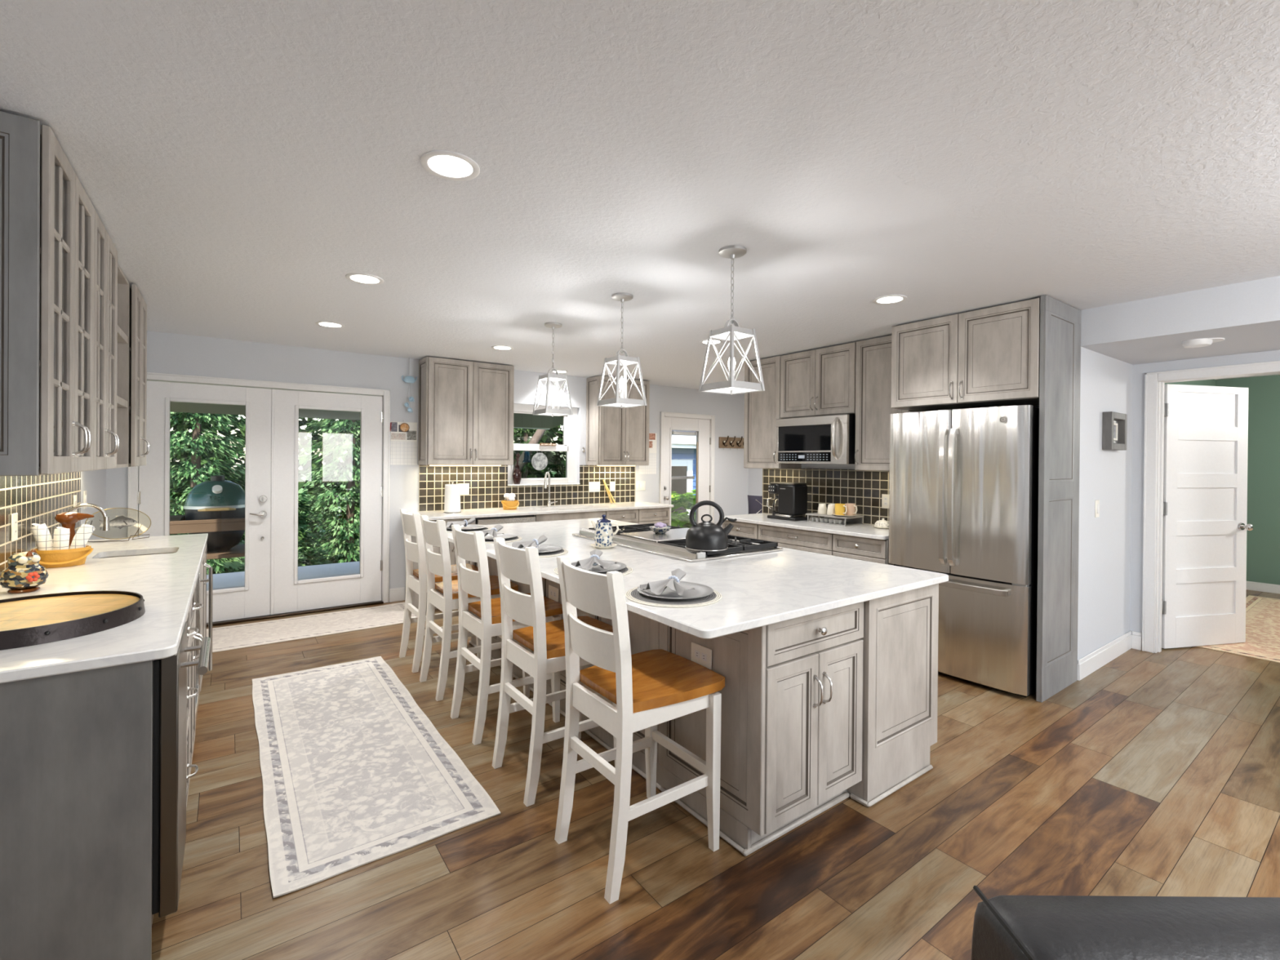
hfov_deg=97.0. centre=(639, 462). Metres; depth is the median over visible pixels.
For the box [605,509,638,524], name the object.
base cabinet
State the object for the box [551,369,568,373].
recessed light
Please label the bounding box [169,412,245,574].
hedge
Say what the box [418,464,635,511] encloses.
tile backsplash
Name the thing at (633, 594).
placemat
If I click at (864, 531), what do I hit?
countertop
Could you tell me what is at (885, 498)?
receptacle
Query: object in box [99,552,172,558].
sink
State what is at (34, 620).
serving tray
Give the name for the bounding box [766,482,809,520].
coffee maker
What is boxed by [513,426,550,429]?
gutter
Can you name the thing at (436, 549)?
base cabinet
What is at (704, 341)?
recessed light
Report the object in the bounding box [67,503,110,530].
faucet
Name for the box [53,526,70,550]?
rolled towel
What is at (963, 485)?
refrigerator
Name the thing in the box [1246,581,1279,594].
baseboard
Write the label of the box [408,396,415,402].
cup
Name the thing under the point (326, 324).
recessed light
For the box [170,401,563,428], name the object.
porch roof
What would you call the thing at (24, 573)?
owl figurine
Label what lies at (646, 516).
base cabinet
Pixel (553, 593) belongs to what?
receptacle
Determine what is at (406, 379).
mobile
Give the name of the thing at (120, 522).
platter
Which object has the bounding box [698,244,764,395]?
pendant light
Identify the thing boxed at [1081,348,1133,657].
wall
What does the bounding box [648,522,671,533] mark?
bowl
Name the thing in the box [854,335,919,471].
upper cabinet
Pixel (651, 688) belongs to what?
bar stool
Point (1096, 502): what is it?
light switch
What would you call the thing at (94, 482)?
wall
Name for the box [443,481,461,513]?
paper towel holder
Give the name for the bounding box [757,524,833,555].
base cabinet
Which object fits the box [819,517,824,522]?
pod
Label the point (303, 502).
leafy bush
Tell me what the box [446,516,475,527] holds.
napkin
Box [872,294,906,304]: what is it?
recessed light
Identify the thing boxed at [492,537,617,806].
bar stool
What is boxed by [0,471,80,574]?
tile backsplash
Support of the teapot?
on the saucer
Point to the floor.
(1148, 774)
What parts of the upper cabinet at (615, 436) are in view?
panel, door, door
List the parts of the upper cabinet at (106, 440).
glass pane, door, door, handle, glass pane, handle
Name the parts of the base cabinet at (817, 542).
drawer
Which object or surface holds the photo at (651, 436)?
on the wall calendar at (651, 468)
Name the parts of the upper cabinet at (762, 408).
door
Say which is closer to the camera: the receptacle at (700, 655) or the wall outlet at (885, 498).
the receptacle at (700, 655)
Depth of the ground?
13.29 m
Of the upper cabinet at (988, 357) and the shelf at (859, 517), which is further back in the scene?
the shelf at (859, 517)
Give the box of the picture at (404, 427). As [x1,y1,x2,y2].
[400,423,408,431]
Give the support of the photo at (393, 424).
on the wall calendar at (402, 452)
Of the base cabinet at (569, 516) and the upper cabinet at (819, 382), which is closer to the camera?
the upper cabinet at (819, 382)
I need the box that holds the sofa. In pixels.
[971,885,1279,959]
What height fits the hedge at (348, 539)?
5.948 m
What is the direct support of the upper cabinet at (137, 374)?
attached to the wall at (94, 482)
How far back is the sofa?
0.70 m
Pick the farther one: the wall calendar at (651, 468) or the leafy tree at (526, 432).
the leafy tree at (526, 432)
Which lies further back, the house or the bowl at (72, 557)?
the house
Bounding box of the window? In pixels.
[507,403,580,485]
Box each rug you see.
[206,602,417,653]
[252,656,500,897]
[1196,595,1279,662]
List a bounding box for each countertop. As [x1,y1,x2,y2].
[0,533,208,683]
[407,501,673,520]
[446,517,948,639]
[719,513,888,539]
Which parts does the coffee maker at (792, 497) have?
carafe handle, control panel, lid, warming rail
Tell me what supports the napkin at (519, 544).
on the dinner plate at (542, 548)
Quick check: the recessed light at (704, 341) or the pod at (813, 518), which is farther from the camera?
the pod at (813, 518)
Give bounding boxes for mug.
[835,503,847,515]
[844,502,857,515]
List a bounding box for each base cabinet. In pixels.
[185,584,203,806]
[200,544,211,691]
[404,518,475,610]
[533,508,605,521]
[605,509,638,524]
[637,507,670,525]
[722,520,758,539]
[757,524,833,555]
[832,533,891,564]
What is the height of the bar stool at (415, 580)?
1.066 m
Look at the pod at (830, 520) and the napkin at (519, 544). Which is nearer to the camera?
the napkin at (519, 544)
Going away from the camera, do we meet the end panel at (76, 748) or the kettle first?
the end panel at (76, 748)
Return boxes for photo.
[391,422,397,431]
[391,433,405,439]
[406,431,416,439]
[648,433,655,439]
[648,440,652,448]
[1113,425,1115,438]
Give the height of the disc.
0.294 m
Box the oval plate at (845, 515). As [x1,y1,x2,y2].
[831,513,857,516]
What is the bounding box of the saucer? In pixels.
[590,543,617,548]
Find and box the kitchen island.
[468,556,938,856]
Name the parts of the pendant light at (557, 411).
frame, bulb, chain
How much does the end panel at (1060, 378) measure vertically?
2.440 m
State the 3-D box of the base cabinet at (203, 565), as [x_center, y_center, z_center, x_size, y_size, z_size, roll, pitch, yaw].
[-2.974,0.959,3.381,0.669,0.870,0.940,0,0,-36]
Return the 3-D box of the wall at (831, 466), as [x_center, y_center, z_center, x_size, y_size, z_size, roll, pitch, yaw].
[2.131,0.206,4.880,0.100,2.445,2.740,0,0,-36]
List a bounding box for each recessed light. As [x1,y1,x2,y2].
[315,321,344,328]
[345,272,383,284]
[420,150,479,181]
[491,345,513,350]
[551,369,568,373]
[699,339,723,344]
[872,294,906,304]
[1182,337,1224,347]
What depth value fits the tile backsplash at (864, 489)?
5.21 m
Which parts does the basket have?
handle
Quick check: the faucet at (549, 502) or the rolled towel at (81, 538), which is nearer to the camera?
the rolled towel at (81, 538)
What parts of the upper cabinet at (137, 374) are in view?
door, door, handle, handle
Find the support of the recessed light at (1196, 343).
attached to the ceiling soffit
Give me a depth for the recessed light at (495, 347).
5.13 m
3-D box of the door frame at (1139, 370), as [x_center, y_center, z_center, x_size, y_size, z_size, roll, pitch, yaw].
[5.622,0.244,2.056,0.120,2.445,5.930,0,0,-36]
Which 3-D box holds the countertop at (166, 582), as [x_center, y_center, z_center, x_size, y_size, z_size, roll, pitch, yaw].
[-2.421,0.516,2.574,0.661,0.030,2.918,0,0,-36]
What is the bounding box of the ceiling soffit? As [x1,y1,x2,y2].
[1080,275,1279,364]
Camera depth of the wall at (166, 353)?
5.67 m
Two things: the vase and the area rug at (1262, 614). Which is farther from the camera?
the vase
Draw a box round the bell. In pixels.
[522,446,531,462]
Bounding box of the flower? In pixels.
[25,572,39,582]
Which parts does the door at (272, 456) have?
lever handle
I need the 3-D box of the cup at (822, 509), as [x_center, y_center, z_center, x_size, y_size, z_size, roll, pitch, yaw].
[1.629,0.409,5.061,0.082,0.094,0.082,0,0,-36]
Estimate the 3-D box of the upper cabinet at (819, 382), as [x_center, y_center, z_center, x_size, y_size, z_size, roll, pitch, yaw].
[1.673,-0.715,5.119,0.368,0.596,0.792,0,0,-36]
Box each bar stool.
[399,508,481,672]
[419,515,518,701]
[450,524,562,745]
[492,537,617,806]
[554,555,724,903]
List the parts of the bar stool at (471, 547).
leg, rail, leg, seat, leg, leg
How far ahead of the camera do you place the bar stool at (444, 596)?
3.47 m
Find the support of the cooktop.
in the island countertop at (757, 590)
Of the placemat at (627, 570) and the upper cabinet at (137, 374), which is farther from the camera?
the upper cabinet at (137, 374)
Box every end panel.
[0,660,152,959]
[1035,294,1081,702]
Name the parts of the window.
sash, sash, sill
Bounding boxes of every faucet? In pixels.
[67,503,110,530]
[543,471,557,506]
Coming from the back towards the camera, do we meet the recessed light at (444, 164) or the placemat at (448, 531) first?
the placemat at (448, 531)
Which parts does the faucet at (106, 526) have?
spout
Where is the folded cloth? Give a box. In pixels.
[503,493,515,501]
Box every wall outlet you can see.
[10,512,17,542]
[72,494,76,512]
[457,483,469,494]
[548,585,559,602]
[609,481,614,491]
[691,641,711,669]
[881,493,888,508]
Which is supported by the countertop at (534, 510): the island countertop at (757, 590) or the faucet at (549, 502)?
the faucet at (549, 502)
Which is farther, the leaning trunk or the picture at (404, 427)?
the leaning trunk
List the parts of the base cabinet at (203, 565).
door, door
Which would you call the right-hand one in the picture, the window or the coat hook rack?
the coat hook rack
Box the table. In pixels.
[169,515,271,581]
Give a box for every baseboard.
[388,586,404,602]
[1077,631,1132,680]
[1131,631,1142,650]
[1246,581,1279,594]
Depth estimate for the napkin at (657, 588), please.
2.16 m
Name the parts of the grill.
lid, handle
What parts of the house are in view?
pane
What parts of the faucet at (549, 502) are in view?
spout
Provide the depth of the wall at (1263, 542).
6.43 m
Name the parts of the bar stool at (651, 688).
leg, rail, leg, leg, seat, leg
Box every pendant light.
[532,322,573,416]
[596,292,646,408]
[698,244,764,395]
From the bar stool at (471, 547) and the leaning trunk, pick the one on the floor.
the bar stool at (471, 547)
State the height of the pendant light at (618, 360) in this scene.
0.693 m
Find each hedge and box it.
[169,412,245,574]
[297,417,359,565]
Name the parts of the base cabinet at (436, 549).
door, door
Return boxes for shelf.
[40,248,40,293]
[206,544,244,559]
[805,512,863,519]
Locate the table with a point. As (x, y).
(178, 523)
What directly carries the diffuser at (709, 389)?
attached to the pendant light at (731, 333)
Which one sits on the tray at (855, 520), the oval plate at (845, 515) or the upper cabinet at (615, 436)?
the oval plate at (845, 515)
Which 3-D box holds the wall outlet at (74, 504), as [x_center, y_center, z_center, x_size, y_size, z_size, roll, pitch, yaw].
[-3.468,0.259,3.479,0.008,0.120,0.075,0,0,-36]
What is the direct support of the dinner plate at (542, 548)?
on the placemat at (563, 551)
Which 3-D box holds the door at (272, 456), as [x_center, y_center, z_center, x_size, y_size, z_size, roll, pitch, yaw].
[-3.307,0.330,5.105,1.939,2.108,0.198,0,0,-36]
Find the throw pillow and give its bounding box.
[747,495,762,514]
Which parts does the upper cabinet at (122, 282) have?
shelf, shelf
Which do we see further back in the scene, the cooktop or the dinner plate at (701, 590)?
the cooktop
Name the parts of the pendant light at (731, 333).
frame, bulb, chain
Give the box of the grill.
[183,475,244,551]
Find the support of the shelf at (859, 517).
attached to the tray at (855, 520)
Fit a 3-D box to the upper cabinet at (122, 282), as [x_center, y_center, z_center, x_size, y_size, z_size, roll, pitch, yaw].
[-2.893,-0.507,2.927,0.305,1.066,0.652,0,0,-36]
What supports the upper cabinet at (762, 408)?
attached to the wall at (831, 466)
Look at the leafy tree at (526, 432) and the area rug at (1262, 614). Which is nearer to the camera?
the area rug at (1262, 614)
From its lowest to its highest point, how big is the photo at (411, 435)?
0.093 m
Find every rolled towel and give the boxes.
[30,523,53,550]
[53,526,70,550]
[69,524,95,549]
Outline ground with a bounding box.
[172,471,555,573]
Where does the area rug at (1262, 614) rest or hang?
on the floor
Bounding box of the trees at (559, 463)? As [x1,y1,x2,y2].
[169,412,565,544]
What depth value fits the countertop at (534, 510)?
6.11 m
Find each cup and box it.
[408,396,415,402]
[817,503,826,514]
[826,503,835,515]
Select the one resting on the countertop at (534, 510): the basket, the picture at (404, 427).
the basket
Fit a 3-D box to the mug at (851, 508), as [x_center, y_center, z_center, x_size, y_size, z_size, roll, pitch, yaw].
[1.827,0.403,4.881,0.084,0.100,0.119,0,0,-36]
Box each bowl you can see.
[31,545,93,568]
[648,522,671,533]
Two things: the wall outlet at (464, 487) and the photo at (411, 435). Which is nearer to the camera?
the photo at (411, 435)
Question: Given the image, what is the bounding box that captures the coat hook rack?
[719,435,743,449]
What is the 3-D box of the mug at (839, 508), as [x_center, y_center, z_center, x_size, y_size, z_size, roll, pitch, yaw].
[1.727,0.402,4.857,0.111,0.100,0.084,1,0,33]
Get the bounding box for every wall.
[80,469,106,539]
[106,330,748,593]
[747,467,762,514]
[762,346,1085,660]
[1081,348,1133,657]
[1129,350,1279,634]
[1164,379,1215,386]
[1215,374,1279,585]
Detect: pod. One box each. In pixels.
[810,516,816,521]
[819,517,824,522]
[828,518,833,523]
[837,519,842,524]
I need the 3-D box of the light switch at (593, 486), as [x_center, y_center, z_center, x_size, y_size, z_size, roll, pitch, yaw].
[-0.562,0.298,7.023,0.160,0.125,0.010,0,0,-36]
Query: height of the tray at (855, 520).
0.076 m
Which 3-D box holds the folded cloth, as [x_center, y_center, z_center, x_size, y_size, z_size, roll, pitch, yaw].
[-1.413,0.379,6.148,0.119,0.102,0.117,0,0,-2]
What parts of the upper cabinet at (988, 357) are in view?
door, handle, handle, door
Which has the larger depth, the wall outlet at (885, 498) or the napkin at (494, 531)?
the wall outlet at (885, 498)
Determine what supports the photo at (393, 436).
attached to the wall calendar at (402, 452)
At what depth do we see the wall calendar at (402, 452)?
5.71 m
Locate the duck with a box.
[54,511,93,545]
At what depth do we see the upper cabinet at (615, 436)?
6.90 m
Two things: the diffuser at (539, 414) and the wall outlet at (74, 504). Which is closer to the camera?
the wall outlet at (74, 504)
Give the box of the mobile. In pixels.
[401,375,417,413]
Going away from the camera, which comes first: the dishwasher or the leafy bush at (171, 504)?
the dishwasher
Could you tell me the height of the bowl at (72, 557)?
0.085 m
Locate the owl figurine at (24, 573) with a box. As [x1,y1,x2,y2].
[0,549,48,593]
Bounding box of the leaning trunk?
[513,429,546,471]
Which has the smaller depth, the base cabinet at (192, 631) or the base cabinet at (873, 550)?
the base cabinet at (192, 631)
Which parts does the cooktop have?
vent rail, burner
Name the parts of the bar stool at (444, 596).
leg, rail, leg, seat, leg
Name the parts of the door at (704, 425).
knob, cross rail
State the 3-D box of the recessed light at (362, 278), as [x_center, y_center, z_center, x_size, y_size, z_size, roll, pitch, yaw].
[-1.553,-1.036,3.199,0.196,0.007,0.196,0,0,-36]
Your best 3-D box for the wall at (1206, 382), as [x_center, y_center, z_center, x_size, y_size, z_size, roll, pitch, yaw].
[5.362,0.228,5.739,3.780,2.445,0.100,0,0,-36]
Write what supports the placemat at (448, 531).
on the island countertop at (757, 590)
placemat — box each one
[446,527,491,533]
[484,536,522,543]
[538,548,568,557]
[553,565,632,575]
[625,586,721,607]
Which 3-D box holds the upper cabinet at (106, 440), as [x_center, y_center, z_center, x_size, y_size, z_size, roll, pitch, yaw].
[-2.500,-0.496,2.444,0.374,1.078,0.585,0,0,-36]
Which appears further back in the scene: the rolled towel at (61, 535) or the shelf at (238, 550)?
the shelf at (238, 550)
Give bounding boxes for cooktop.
[572,523,783,562]
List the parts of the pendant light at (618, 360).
frame, bulb, chain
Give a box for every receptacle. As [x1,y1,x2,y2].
[14,519,17,534]
[550,590,555,596]
[694,649,706,662]
[884,497,887,505]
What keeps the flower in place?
on the owl figurine at (24, 573)
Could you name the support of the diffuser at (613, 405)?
attached to the pendant light at (618, 360)
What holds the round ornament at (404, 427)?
attached to the wall calendar at (402, 452)
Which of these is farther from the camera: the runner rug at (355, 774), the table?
the table
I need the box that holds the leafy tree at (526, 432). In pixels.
[513,427,556,484]
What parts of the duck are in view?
spout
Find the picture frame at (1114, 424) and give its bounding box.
[1102,411,1127,450]
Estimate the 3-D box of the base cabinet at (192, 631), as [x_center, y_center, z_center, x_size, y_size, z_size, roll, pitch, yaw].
[-2.078,0.971,2.144,0.669,0.870,0.885,0,0,-36]
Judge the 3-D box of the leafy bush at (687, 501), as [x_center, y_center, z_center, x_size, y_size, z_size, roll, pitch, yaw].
[0.735,1.419,9.588,1.608,1.936,1.570,0,0,9]
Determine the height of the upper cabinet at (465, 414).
1.078 m
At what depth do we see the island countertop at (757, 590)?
2.55 m
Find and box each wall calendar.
[390,419,417,465]
[639,432,657,474]
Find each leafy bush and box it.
[169,498,188,535]
[235,491,332,572]
[671,489,695,528]
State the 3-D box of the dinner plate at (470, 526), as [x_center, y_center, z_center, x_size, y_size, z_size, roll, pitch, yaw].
[-1.294,0.484,4.223,0.299,0.016,0.299,0,0,-36]
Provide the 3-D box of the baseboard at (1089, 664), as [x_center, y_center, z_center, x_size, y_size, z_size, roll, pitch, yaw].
[3.363,1.373,4.082,1.152,0.135,0.016,0,0,-36]
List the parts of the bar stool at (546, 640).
leg, rail, leg, seat, leg, leg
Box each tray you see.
[0,590,145,650]
[805,512,863,526]
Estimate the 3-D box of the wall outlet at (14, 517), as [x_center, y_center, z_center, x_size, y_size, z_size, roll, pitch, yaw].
[-2.758,0.283,2.500,0.008,0.120,0.075,0,0,-36]
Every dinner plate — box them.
[445,524,487,530]
[484,533,517,540]
[520,544,562,553]
[571,560,626,572]
[636,581,713,599]
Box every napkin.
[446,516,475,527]
[477,524,504,537]
[511,534,546,548]
[571,548,617,569]
[640,568,695,595]
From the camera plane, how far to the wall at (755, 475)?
8.53 m
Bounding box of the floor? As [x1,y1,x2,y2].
[151,589,1279,959]
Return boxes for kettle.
[684,500,737,551]
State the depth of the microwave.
4.94 m
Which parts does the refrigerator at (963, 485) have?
door, handle, handle, freezer drawer, handle, door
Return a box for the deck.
[206,561,359,590]
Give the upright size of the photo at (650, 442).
0.090 m
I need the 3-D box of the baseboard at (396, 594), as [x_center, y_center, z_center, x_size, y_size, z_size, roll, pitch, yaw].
[-2.437,1.321,5.683,0.148,0.135,0.016,0,0,-36]
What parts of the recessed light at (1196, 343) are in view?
mounting plate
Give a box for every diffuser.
[537,413,565,415]
[601,403,640,407]
[706,386,756,393]
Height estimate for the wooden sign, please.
0.028 m
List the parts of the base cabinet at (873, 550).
drawer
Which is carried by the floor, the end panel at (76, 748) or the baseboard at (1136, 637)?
the end panel at (76, 748)
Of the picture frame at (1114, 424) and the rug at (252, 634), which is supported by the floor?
the rug at (252, 634)
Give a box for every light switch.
[83,490,87,509]
[588,481,599,492]
[635,480,645,490]
[1094,499,1099,517]
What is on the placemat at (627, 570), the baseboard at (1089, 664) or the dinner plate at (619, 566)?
the dinner plate at (619, 566)
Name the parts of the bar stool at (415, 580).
leg, rail, leg, seat, leg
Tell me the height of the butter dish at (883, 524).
0.082 m
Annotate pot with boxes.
[594,522,613,536]
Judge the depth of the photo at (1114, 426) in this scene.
4.13 m
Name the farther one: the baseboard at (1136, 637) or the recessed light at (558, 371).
the recessed light at (558, 371)
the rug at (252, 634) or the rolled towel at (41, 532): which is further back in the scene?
the rug at (252, 634)
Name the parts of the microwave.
control panel, handle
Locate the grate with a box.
[681,540,779,557]
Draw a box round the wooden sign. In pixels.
[539,443,555,445]
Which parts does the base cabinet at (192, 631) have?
drawer, drawer, drawer, door, handle, drawer, handle, handle, door, handle, handle, handle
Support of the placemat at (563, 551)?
on the island countertop at (757, 590)
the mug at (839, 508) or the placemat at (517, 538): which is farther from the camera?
the mug at (839, 508)
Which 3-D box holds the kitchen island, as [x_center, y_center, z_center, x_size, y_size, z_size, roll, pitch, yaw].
[0.049,0.980,3.545,1.223,0.874,3.021,0,0,-36]
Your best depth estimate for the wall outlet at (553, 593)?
3.28 m
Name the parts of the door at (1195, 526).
knob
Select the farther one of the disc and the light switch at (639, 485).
the light switch at (639, 485)
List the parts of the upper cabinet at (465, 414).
panel, door, door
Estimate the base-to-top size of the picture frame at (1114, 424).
0.265 m
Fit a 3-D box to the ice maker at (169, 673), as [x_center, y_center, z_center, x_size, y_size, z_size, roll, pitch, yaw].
[-1.672,0.978,1.637,0.680,0.866,0.402,0,0,-36]
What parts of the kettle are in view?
lid, handle, spout, whistle lever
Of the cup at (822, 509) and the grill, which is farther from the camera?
the grill
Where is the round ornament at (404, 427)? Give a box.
[400,422,409,431]
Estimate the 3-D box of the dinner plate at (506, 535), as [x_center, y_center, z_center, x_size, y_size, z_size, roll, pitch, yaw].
[-0.960,0.488,3.736,0.299,0.016,0.299,0,0,-36]
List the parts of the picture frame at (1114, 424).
frame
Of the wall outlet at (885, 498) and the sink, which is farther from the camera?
the wall outlet at (885, 498)
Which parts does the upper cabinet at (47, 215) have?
panel, door, glass pane, handle, glass pane, handle, door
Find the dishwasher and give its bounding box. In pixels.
[475,515,535,524]
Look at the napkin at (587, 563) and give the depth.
2.64 m
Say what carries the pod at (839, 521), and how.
in the tray at (855, 520)
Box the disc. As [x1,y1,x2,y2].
[531,447,547,470]
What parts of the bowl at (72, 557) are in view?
handle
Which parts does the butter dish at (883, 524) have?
dish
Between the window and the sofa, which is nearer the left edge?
the window
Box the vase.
[512,453,521,484]
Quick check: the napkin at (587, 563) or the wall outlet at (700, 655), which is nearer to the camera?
the wall outlet at (700, 655)
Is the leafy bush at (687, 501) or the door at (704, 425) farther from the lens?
the leafy bush at (687, 501)
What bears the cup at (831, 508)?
on the tray at (855, 520)
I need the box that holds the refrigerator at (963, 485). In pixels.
[888,404,1039,697]
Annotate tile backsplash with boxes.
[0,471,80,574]
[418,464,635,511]
[762,468,889,524]
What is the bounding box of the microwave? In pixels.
[775,413,855,464]
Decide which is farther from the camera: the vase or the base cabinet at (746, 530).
the vase
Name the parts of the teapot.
spout, lid, handle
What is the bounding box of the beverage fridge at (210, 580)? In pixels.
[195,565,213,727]
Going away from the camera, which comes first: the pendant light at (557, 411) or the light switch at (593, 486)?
the pendant light at (557, 411)
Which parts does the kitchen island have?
seating panel, seating panel, seating panel, seating panel, seating panel, door, drawer, handle, knob, handle, door, frame, panel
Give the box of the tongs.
[602,480,615,503]
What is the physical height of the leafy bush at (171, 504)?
1.756 m
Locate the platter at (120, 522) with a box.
[84,507,151,542]
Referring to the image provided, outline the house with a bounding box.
[671,430,696,527]
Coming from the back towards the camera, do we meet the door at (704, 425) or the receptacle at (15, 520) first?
the door at (704, 425)
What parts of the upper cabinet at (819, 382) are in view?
door, handle, door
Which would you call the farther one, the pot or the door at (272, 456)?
the door at (272, 456)
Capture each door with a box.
[127,372,390,626]
[659,411,715,525]
[1142,360,1279,653]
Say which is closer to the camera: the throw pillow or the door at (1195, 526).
the door at (1195, 526)
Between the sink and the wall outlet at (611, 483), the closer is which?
the sink
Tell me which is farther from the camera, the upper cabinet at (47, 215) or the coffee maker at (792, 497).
the coffee maker at (792, 497)
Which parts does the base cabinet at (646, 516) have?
drawer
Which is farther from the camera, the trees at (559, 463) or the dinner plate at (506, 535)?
the trees at (559, 463)
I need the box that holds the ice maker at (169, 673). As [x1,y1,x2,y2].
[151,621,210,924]
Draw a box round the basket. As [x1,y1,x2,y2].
[501,500,519,510]
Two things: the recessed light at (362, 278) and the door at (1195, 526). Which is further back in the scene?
the door at (1195, 526)
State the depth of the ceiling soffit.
3.44 m
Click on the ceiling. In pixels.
(238, 160)
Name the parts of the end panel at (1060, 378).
inset panel, inset panel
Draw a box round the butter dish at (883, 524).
[872,518,888,528]
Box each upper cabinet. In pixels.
[0,111,94,475]
[93,209,119,470]
[116,263,128,467]
[128,283,150,466]
[417,356,514,466]
[586,375,649,466]
[743,355,801,468]
[780,342,856,418]
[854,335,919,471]
[890,297,1040,411]
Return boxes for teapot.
[591,514,618,546]
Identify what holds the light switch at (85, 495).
attached to the wall at (94, 482)
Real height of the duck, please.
0.247 m
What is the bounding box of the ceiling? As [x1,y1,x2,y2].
[0,0,1279,394]
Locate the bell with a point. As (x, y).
(526, 454)
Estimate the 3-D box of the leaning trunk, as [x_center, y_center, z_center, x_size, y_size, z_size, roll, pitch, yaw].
[-2.541,0.385,10.908,0.224,3.518,2.680,1,0,43]
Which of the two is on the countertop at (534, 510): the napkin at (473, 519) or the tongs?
the tongs
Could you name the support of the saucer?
on the island countertop at (757, 590)

